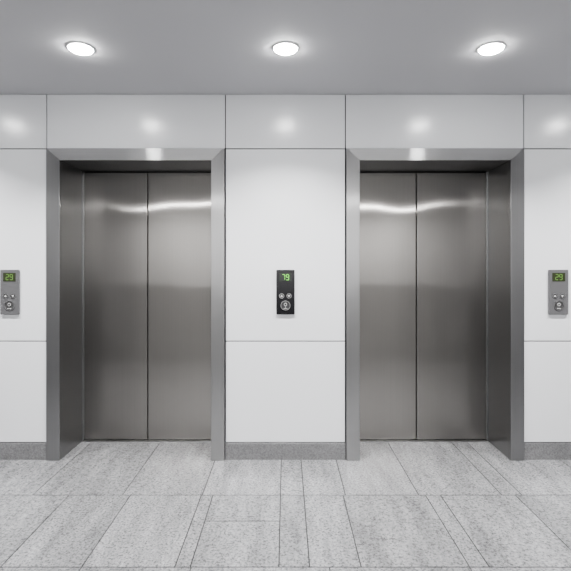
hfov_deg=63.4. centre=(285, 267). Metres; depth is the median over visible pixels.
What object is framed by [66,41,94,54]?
recessed light
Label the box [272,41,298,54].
recessed light
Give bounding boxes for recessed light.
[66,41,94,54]
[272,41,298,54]
[477,41,505,54]
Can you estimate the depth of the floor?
2.58 m
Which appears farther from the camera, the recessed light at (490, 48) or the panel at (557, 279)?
the panel at (557, 279)
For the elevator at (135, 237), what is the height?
2.212 m
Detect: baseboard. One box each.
[0,442,45,459]
[225,442,345,459]
[524,442,570,459]
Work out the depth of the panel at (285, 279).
3.27 m
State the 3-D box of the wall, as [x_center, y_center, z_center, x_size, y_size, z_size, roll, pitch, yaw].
[0.000,0.064,3.543,6.800,2.600,0.514,0,0,0]
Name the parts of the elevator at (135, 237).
door, sill, door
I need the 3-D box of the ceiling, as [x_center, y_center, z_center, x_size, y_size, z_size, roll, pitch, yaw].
[0.000,-1.286,0.550,7.000,0.100,6.500,0,0,0]
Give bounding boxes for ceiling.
[0,0,570,94]
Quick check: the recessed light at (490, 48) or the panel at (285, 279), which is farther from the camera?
the panel at (285, 279)
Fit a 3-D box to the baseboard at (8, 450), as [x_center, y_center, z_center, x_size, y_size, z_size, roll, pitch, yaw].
[-2.549,1.304,3.293,1.702,0.121,0.014,0,0,0]
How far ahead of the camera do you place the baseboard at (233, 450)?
3.29 m
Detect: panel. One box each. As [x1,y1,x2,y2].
[0,270,19,314]
[276,270,294,313]
[548,270,567,314]
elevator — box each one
[46,148,224,460]
[346,148,523,460]
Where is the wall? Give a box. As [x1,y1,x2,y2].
[0,95,570,441]
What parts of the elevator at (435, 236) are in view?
door, sill, door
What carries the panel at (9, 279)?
attached to the wall
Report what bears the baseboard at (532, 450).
attached to the wall
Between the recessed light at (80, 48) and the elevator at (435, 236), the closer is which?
the recessed light at (80, 48)
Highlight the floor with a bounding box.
[0,442,570,570]

